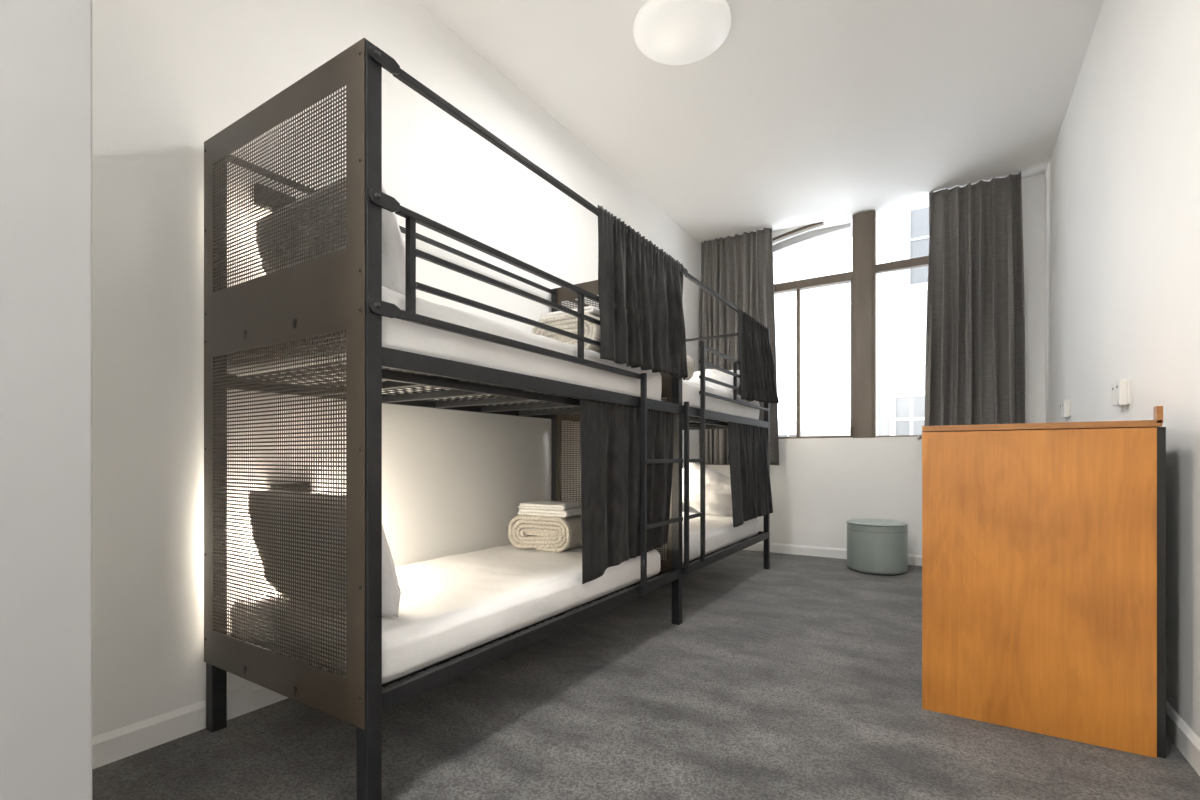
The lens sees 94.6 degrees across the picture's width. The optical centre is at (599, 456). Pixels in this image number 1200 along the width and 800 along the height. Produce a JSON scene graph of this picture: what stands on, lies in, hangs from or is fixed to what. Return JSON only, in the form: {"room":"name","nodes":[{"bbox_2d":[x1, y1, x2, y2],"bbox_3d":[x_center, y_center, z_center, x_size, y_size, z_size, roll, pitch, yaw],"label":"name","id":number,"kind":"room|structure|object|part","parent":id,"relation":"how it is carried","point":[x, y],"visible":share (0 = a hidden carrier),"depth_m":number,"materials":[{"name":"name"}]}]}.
{"room":"dormitory","nodes":[
{"label":"dormitory","id":0,"kind":"room"},
{"bbox_2d":[0,0,91,799],"bbox_3d":[-1.547,-0.683,0.059,0.120,3.366,2.250,0,0,32],"label":"wall","id":1,"kind":"structure","parent":0,"point":[46,45],"depth_m":0.93,"materials":[{"name":"grey paint"}]},
{"bbox_2d":[92,0,700,736],"bbox_3d":[-0.355,-0.683,3.957,0.150,3.366,5.856,0,0,32],"label":"wall","id":2,"kind":"structure","parent":0,"point":[168,76],"depth_m":2.13,"materials":[{"name":"paint"}]},
{"bbox_2d":[92,665,345,768],"bbox_3d":[-0.306,0.951,3.879,0.016,0.098,5.536,0,0,32],"label":"baseboard","id":3,"kind":"structure","parent":2,"relation":"attached to","point":[117,744],"depth_m":1.94,"materials":[{"name":"white paint"}]},
{"bbox_2d":[255,184,294,211],"bbox_3d":[-1.280,-1.005,2.226,0.130,0.150,0.150,0,0,32],"label":"reading lamp","id":4,"kind":"object","parent":2,"relation":"attached to","point":[257,184],"visible":0.13,"depth_m":2.22,"materials":[{"name":"black plastic"}]},
{"bbox_2d":[271,483,310,492],"bbox_3d":[-1.246,0.185,2.281,0.130,0.150,0.150,0,0,32],"label":"reading lamp","id":5,"kind":"object","parent":2,"relation":"attached to","point":[287,483],"visible":0.06,"depth_m":2.30,"materials":[{"name":"black plastic"}]},
{"bbox_2d":[92,549,1199,799],"bbox_3d":[0.336,1.060,2.174,3.450,0.120,8.136,0,0,32],"label":"floor","id":6,"kind":"structure","parent":0,"point":[799,677],"depth_m":2.03,"materials":[{"name":"grey carpet"}]},
{"bbox_2d":[204,38,683,799],"bbox_3d":[-0.466,-0.077,2.672,0.981,2.154,2.146,0,0,32],"label":"bunk bed","id":7,"kind":"object","parent":6,"relation":"on","point":[340,290],"visible":0.78,"depth_m":1.76,"materials":[{"name":"black metal"}]},
{"bbox_3d":[-1.414,-0.080,2.041,0.050,2.144,0.049,0,0,32],"label":"post","id":8,"kind":"part","parent":7,"relation":"part of","materials":[{"name":"black metal"}]},
{"bbox_3d":[-1.045,-0.202,1.784,0.949,1.904,0.020,0,0,32],"label":"panel","id":9,"kind":"part","parent":7,"relation":"part of","materials":[{"name":"brown metal"}]},
{"bbox_3d":[-0.650,-0.080,1.560,0.050,2.144,0.049,0,0,32],"label":"post","id":10,"kind":"part","parent":7,"relation":"part of","materials":[{"name":"black metal"}]},
{"bbox_3d":[-0.865,-0.285,2.928,0.026,0.055,2.038,0,0,32],"label":"rail","id":11,"kind":"part","parent":7,"relation":"part of","materials":[{"name":"black metal"}]},
{"bbox_3d":[-0.856,-1.122,2.926,0.022,0.022,2.053,0,0,32],"label":"canopy rod","id":12,"kind":"part","parent":7,"relation":"part of","materials":[{"name":"black metal"}]},
{"bbox_2d":[227,286,661,409],"bbox_3d":[-0.516,-0.408,2.662,0.914,0.223,1.952,0,0,32],"label":"mattress","id":13,"kind":"object","parent":7,"relation":"on","point":[398,334],"visible":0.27,"depth_m":2.00,"materials":[{"name":"white fabric"}]},
{"bbox_2d":[257,179,404,294],"bbox_3d":[-0.947,-0.700,1.938,0.763,0.380,0.282,0,0,38],"label":"pillow","id":14,"kind":"object","parent":13,"relation":"on","point":[393,244],"visible":0.2,"depth_m":1.75,"materials":[{"name":"white fabric"}]},
{"bbox_2d":[531,312,600,352],"bbox_3d":[-0.104,-0.613,2.909,0.426,0.195,0.331,0,0,34],"label":"blanket","id":15,"kind":"object","parent":13,"relation":"on","point":[568,322],"visible":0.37,"depth_m":2.75,"materials":[{"name":"beige fabric"}]},
{"bbox_2d":[540,306,599,319],"bbox_3d":[-0.107,-0.727,2.905,0.332,0.037,0.258,0,0,31],"label":"towel","id":16,"kind":"object","parent":15,"relation":"on","point":[591,310],"visible":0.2,"depth_m":2.79,"materials":[{"name":"white fabric"}]},
{"bbox_2d":[231,544,660,684],"bbox_3d":[-0.517,0.603,2.656,0.915,0.165,1.940,0,0,32],"label":"mattress","id":17,"kind":"object","parent":7,"relation":"on","point":[452,605],"visible":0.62,"depth_m":2.17,"materials":[{"name":"white fabric"}]},
{"bbox_2d":[249,490,400,616],"bbox_3d":[-0.961,0.320,1.918,0.716,0.410,0.259,0,0,27],"label":"pillow","id":18,"kind":"object","parent":17,"relation":"on","point":[391,591],"visible":0.28,"depth_m":1.78,"materials":[{"name":"white fabric"}]},
{"bbox_2d":[508,515,581,551],"bbox_3d":[-0.272,0.428,3.233,0.425,0.196,0.326,0,0,29],"label":"blanket","id":19,"kind":"object","parent":17,"relation":"on","point":[542,533],"visible":0.82,"depth_m":3.09,"materials":[{"name":"beige fabric"}]},
{"bbox_2d":[518,507,580,516],"bbox_3d":[-0.267,0.315,3.225,0.343,0.037,0.257,0,0,29],"label":"towel","id":20,"kind":"object","parent":19,"relation":"on","point":[574,511],"visible":0.73,"depth_m":3.12,"materials":[{"name":"white fabric"}]},
{"bbox_2d":[518,501,580,509],"bbox_3d":[-0.285,0.281,3.223,0.303,0.032,0.236,0,0,27],"label":"towel","id":21,"kind":"object","parent":20,"relation":"on","point":[547,505],"visible":0.95,"depth_m":3.15,"materials":[{"name":"white fabric"}]},
{"bbox_3d":[-0.135,-0.247,2.468,0.023,0.030,2.038,0,0,32],"label":"deck rail","id":22,"kind":"part","parent":7,"relation":"part of","materials":[{"name":"black metal"}]},
{"bbox_3d":[-0.171,-0.619,2.290,0.018,0.018,1.458,0,0,32],"label":"guard rail","id":23,"kind":"part","parent":7,"relation":"part of","materials":[{"name":"black metal"}]},
{"bbox_3d":[-0.171,-0.520,2.290,0.018,0.018,1.458,0,0,32],"label":"guard rail","id":24,"kind":"part","parent":7,"relation":"part of","materials":[{"name":"black metal"}]},
{"bbox_3d":[-0.180,-0.724,2.272,0.022,0.022,1.548,0,0,32],"label":"guard rail","id":25,"kind":"part","parent":7,"relation":"part of","materials":[{"name":"black metal"}]},
{"bbox_3d":[-0.180,-0.419,2.272,0.022,0.024,1.548,0,0,32],"label":"guard rail","id":26,"kind":"part","parent":7,"relation":"part of","materials":[{"name":"black metal"}]},
{"bbox_3d":[-0.088,0.696,2.439,0.032,0.052,2.038,0,0,32],"label":"rail","id":27,"kind":"part","parent":7,"relation":"part of","materials":[{"name":"black metal"}]},
{"bbox_3d":[-0.086,-0.285,2.437,0.026,0.055,2.038,0,0,32],"label":"rail","id":28,"kind":"part","parent":7,"relation":"part of","materials":[{"name":"black metal"}]},
{"bbox_3d":[-0.057,-1.122,2.463,0.022,0.022,2.023,0,0,32],"label":"canopy rod","id":29,"kind":"part","parent":7,"relation":"part of","materials":[{"name":"black metal"}]},
{"bbox_3d":[-0.301,-0.080,3.807,0.050,2.144,0.050,0,0,32],"label":"post","id":30,"kind":"part","parent":7,"relation":"part of","materials":[{"name":"black metal"}]},
{"bbox_3d":[0.074,-0.202,3.560,0.949,1.904,0.020,0,0,32],"label":"panel","id":31,"kind":"part","parent":7,"relation":"part of","materials":[{"name":"brown metal"}]},
{"bbox_2d":[580,398,672,583],"bbox_3d":[0.169,0.149,2.845,0.064,0.827,0.973,0,0,30],"label":"curtain","id":32,"kind":"object","parent":7,"relation":"hanging from","point":[609,432],"visible":0.91,"depth_m":2.69,"materials":[{"name":"grey fabric"}]},
{"bbox_2d":[598,205,687,379],"bbox_3d":[0.256,-0.800,2.924,0.068,0.705,0.964,0,0,33],"label":"curtain","id":33,"kind":"object","parent":7,"relation":"hanging from","point":[635,278],"visible":1,"depth_m":2.82,"materials":[{"name":"grey fabric"}]},
{"bbox_3d":[0.227,0.140,2.877,0.027,1.150,0.022,0,0,32],"label":"ladder rail","id":34,"kind":"part","parent":7,"relation":"part of","materials":[{"name":"black metal"}]},
{"bbox_3d":[0.463,-0.080,3.326,0.050,2.144,0.050,0,0,32],"label":"post","id":35,"kind":"part","parent":7,"relation":"part of","materials":[{"name":"black metal"}]},
{"bbox_2d":[562,266,769,576],"bbox_3d":[0.607,-0.076,4.375,0.981,2.152,1.962,0,0,32],"label":"bunk bed","id":36,"kind":"object","parent":6,"relation":"on","point":[701,419],"visible":0.46,"depth_m":3.65,"materials":[{"name":"black metal"}]},
{"bbox_3d":[0.206,-0.285,4.626,0.026,0.055,1.873,0,0,32],"label":"rail","id":37,"kind":"part","parent":36,"relation":"part of","materials":[{"name":"black metal"}]},
{"bbox_3d":[0.524,0.188,3.349,0.027,1.045,0.022,0,0,32],"label":"ladder rail","id":38,"kind":"part","parent":36,"relation":"part of","materials":[{"name":"black metal"}]},
{"bbox_3d":[0.663,-0.035,3.568,0.027,1.420,0.022,0,0,32],"label":"ladder rail","id":39,"kind":"part","parent":36,"relation":"part of","materials":[{"name":"black metal"}]},
{"bbox_3d":[1.106,-0.287,5.193,0.863,0.050,0.025,0,0,32],"label":"rail","id":40,"kind":"part","parent":36,"relation":"part of","materials":[{"name":"black metal"}]},
{"bbox_3d":[0.936,-0.247,4.167,0.023,0.030,1.873,0,0,32],"label":"deck rail","id":41,"kind":"part","parent":36,"relation":"part of","materials":[{"name":"black metal"}]},
{"bbox_2d":[656,512,759,563],"bbox_3d":[0.572,0.600,4.388,0.913,0.173,1.753,0,0,32],"label":"mattress","id":42,"kind":"object","parent":36,"relation":"on","point":[720,532],"visible":0.31,"depth_m":4.15,"materials":[{"name":"white fabric"}]},
{"bbox_2d":[682,462,732,515],"bbox_3d":[0.982,0.315,5.047,0.688,0.577,0.228,0,0,31],"label":"pillow","id":43,"kind":"object","parent":42,"relation":"on","point":[718,498],"visible":0.59,"depth_m":4.97,"materials":[{"name":"white fabric"}]},
{"bbox_2d":[661,378,759,419],"bbox_3d":[0.573,-0.405,4.386,0.916,0.216,1.752,0,0,32],"label":"mattress","id":44,"kind":"object","parent":36,"relation":"on","point":[690,390],"visible":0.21,"depth_m":3.98,"materials":[{"name":"white fabric"}]},
{"bbox_2d":[685,354,694,379],"bbox_3d":[0.379,-0.608,3.704,0.425,0.197,0.328,0,0,32],"label":"pillow","id":45,"kind":"object","parent":44,"relation":"on","point":[690,362],"visible":0.02,"depth_m":3.69,"materials":[{"name":"white fabric"}]},
{"bbox_2d":[688,369,739,392],"bbox_3d":[0.940,-0.640,4.867,0.620,0.284,0.345,0,0,30],"label":"pillow","id":46,"kind":"object","parent":44,"relation":"on","point":[715,374],"visible":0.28,"depth_m":4.71,"materials":[{"name":"white fabric"}]},
{"bbox_3d":[1.106,-1.129,5.193,0.863,0.022,0.022,0,0,32],"label":"canopy rod","id":47,"kind":"part","parent":36,"relation":"part of","materials":[{"name":"black metal"}]},
{"bbox_3d":[1.070,-0.520,4.255,0.020,0.020,1.571,0,0,32],"label":"guard rail","id":48,"kind":"part","parent":36,"relation":"part of","materials":[{"name":"black metal"}]},
{"bbox_3d":[1.070,-0.619,4.255,0.020,0.020,1.571,0,0,32],"label":"guard rail","id":49,"kind":"part","parent":36,"relation":"part of","materials":[{"name":"black metal"}]},
{"bbox_3d":[1.070,-0.724,4.255,0.020,0.020,1.571,0,0,32],"label":"guard rail","id":50,"kind":"part","parent":36,"relation":"part of","materials":[{"name":"black metal"}]},
{"bbox_3d":[0.983,0.696,4.137,0.032,0.052,1.873,0,0,32],"label":"rail","id":51,"kind":"part","parent":36,"relation":"part of","materials":[{"name":"black metal"}]},
{"bbox_3d":[0.985,-0.285,4.135,0.026,0.055,1.873,0,0,32],"label":"rail","id":52,"kind":"part","parent":36,"relation":"part of","materials":[{"name":"black metal"}]},
{"bbox_3d":[1.016,-1.118,4.165,0.022,0.022,1.840,0,0,32],"label":"canopy rod","id":53,"kind":"part","parent":36,"relation":"part of","materials":[{"name":"black metal"}]},
{"bbox_3d":[1.070,-0.419,4.255,0.020,0.020,1.571,0,0,32],"label":"guard rail","id":54,"kind":"part","parent":36,"relation":"part of","materials":[{"name":"black metal"}]},
{"bbox_2d":[728,422,772,526],"bbox_3d":[1.211,0.131,4.473,0.075,0.791,1.009,0,0,35],"label":"curtain","id":55,"kind":"object","parent":36,"relation":"hanging from","point":[751,495],"visible":1,"depth_m":4.44,"materials":[{"name":"grey fabric"}]},
{"bbox_2d":[738,308,778,403],"bbox_3d":[1.307,-0.784,4.525,0.116,0.691,0.849,0,0,32],"label":"curtain","id":56,"kind":"object","parent":36,"relation":"hanging from","point":[757,371],"visible":1,"depth_m":4.49,"materials":[{"name":"grey fabric"}]},
{"bbox_3d":[1.490,-0.080,4.950,0.045,2.144,0.045,0,0,32],"label":"post","id":57,"kind":"part","parent":36,"relation":"part of","materials":[{"name":"black metal"}]},
{"bbox_2d":[846,519,907,575],"bbox_3d":[2.439,0.780,4.881,0.488,0.440,0.488,0,0,32],"label":"ottoman","id":58,"kind":"object","parent":6,"relation":"on","point":[874,546],"visible":1,"depth_m":4.68,"materials":[{"name":"green plastic"}]},
{"bbox_3d":[2.439,0.572,4.881,0.478,0.024,0.478,0,0,32],"label":"seat","id":59,"kind":"part","parent":58,"relation":"part of","materials":[{"name":"green plastic"}]},
{"bbox_2d":[917,406,1165,758],"bbox_3d":[1.747,0.415,2.303,0.717,1.169,0.688,0,0,32],"label":"base cabinet","id":60,"kind":"object","parent":6,"relation":"on","point":[1044,544],"visible":1,"depth_m":1.99,"materials":[{"name":"brown wood"}]},
{"bbox_3d":[2.044,0.450,2.123,0.023,1.100,0.668,0,0,32],"label":"panel","id":61,"kind":"part","parent":60,"relation":"part of","materials":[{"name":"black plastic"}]},
{"bbox_2d":[416,0,1103,243],"bbox_3d":[0.336,-2.426,2.174,3.450,0.120,8.136,0,0,32],"label":"ceiling","id":62,"kind":"structure","parent":0,"point":[829,112],"depth_m":3.63,"materials":[{"name":"paint"}]},
{"bbox_2d":[633,0,731,64],"bbox_3d":[0.444,-2.316,3.001,0.524,0.100,0.524,0,0,32],"label":"ceiling light","id":63,"kind":"object","parent":62,"relation":"attached to","point":[671,32],"visible":1,"depth_m":2.94,"materials":[{"name":"white plastic"}]},
{"bbox_2d":[698,227,778,464],"bbox_3d":[1.454,-1.136,5.883,0.861,2.448,0.186,0,0,31],"label":"drape","id":64,"kind":"object","parent":62,"relation":"hanging from","point":[739,268],"visible":0.5,"depth_m":5.91,"materials":[{"name":"grey fabric"}]},
{"bbox_2d":[924,171,1024,425],"bbox_3d":[3.215,-1.136,4.776,0.729,2.449,0.185,0,0,34],"label":"drape","id":65,"kind":"object","parent":62,"relation":"hanging from","point":[975,368],"visible":0.81,"depth_m":4.76,"materials":[{"name":"grey fabric"}]},
{"bbox_2d":[705,173,1044,554],"bbox_3d":[2.492,-0.683,5.505,3.015,3.366,0.200,0,0,32],"label":"wall","id":66,"kind":"structure","parent":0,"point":[818,485],"depth_m":5.32,"materials":[{"name":"paint"}]},
{"bbox_2d":[731,542,921,565],"bbox_3d":[2.435,0.951,5.414,2.983,0.098,0.016,0,0,32],"label":"baseboard","id":67,"kind":"structure","parent":66,"relation":"attached to","point":[913,559],"depth_m":5.60,"materials":[{"name":"white paint"}]},
{"bbox_2d":[772,210,928,438],"bbox_3d":[2.510,-1.322,5.631,2.560,2.288,0.568,0,0,32],"label":"window","id":68,"kind":"structure","parent":66,"relation":"attached to","point":[862,229],"depth_m":5.37,"materials":[{"name":"brown metal"}]},
{"bbox_3d":[1.801,-2.196,5.880,1.076,0.340,0.060,0,0,32],"label":"arch frame","id":69,"kind":"part","parent":68,"relation":"part of","materials":[{"name":"brown metal"}]},
{"bbox_3d":[1.911,-0.201,5.805,1.362,0.022,0.070,0,0,32],"label":"rail","id":70,"kind":"part","parent":68,"relation":"part of","materials":[{"name":"brown metal"}]},
{"bbox_3d":[3.083,-0.197,5.075,0.997,0.014,0.055,0,0,32],"label":"rail","id":71,"kind":"part","parent":68,"relation":"part of","materials":[{"name":"brown metal"}]},
{"bbox_2d":[1045,0,1199,737],"bbox_3d":[1.715,-0.683,1.304,0.150,3.366,8.136,0,0,32],"label":"wall","id":72,"kind":"structure","parent":0,"point":[1122,175],"depth_m":2.32,"materials":[{"name":"paint"}]},
{"bbox_2d":[1060,401,1070,417],"bbox_3d":[3.140,-0.319,3.742,0.038,0.110,0.180,0,0,32],"label":"wall switch","id":73,"kind":"object","parent":72,"relation":"attached to","point":[1065,406],"visible":1,"depth_m":3.67,"materials":[{"name":"white plastic"}]},
{"bbox_3d":[3.153,-0.319,3.734,0.008,0.102,0.180,0,0,32],"label":"plate","id":74,"kind":"part","parent":73,"relation":"part of","materials":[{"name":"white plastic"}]},
{"bbox_2d":[1111,379,1129,406],"bbox_3d":[2.380,-0.289,2.536,0.038,0.114,0.170,0,0,32],"label":"wall switch","id":75,"kind":"object","parent":72,"relation":"attached to","point":[1120,391],"visible":1,"depth_m":2.47,"materials":[{"name":"white plastic"}]},
{"bbox_3d":[2.393,-0.289,2.528,0.008,0.106,0.170,0,0,32],"label":"plate","id":76,"kind":"part","parent":75,"relation":"part of","materials":[{"name":"white plastic"}]},
{"bbox_2d":[1166,701,1199,775],"bbox_3d":[1.631,0.951,1.328,0.016,0.098,7.786,0,0,32],"label":"baseboard","id":77,"kind":"structure","parent":72,"relation":"attached to","point":[1184,738],"depth_m":1.86,"materials":[{"name":"white paint"}]},
{"label":"outside","id":78,"kind":"structure","parent":0,"visible":0},
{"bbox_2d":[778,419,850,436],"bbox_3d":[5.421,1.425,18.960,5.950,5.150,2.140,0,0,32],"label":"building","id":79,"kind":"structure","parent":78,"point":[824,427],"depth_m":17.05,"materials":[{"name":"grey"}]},
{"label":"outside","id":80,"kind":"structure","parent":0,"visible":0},
{"bbox_2d":[878,365,925,435],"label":"window","id":81,"kind":"structure","parent":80,"point":[901,390],"depth_m":8.79,"materials":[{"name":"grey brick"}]},
{"bbox_3d":[4.910,-0.600,8.726,0.440,0.700,0.020,0,0,32],"label":"pane","id":82,"kind":"part","parent":81,"relation":"part of","materials":[{"name":"grey"}]},
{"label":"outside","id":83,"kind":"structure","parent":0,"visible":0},
{"bbox_2d":[891,207,928,366],"bbox_3d":[8.254,-2.340,10.046,5.350,12.680,2.200,0,0,32],"label":"building","id":84,"kind":"structure","parent":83,"point":[909,229],"depth_m":10.47,"materials":[{"name":"grey"}]},
{"bbox_3d":[6.285,-4.100,10.223,0.970,1.700,0.020,0,0,32],"label":"pane","id":85,"kind":"part","parent":84,"relation":"part of","materials":[{"name":"grey glass"}]}
]}

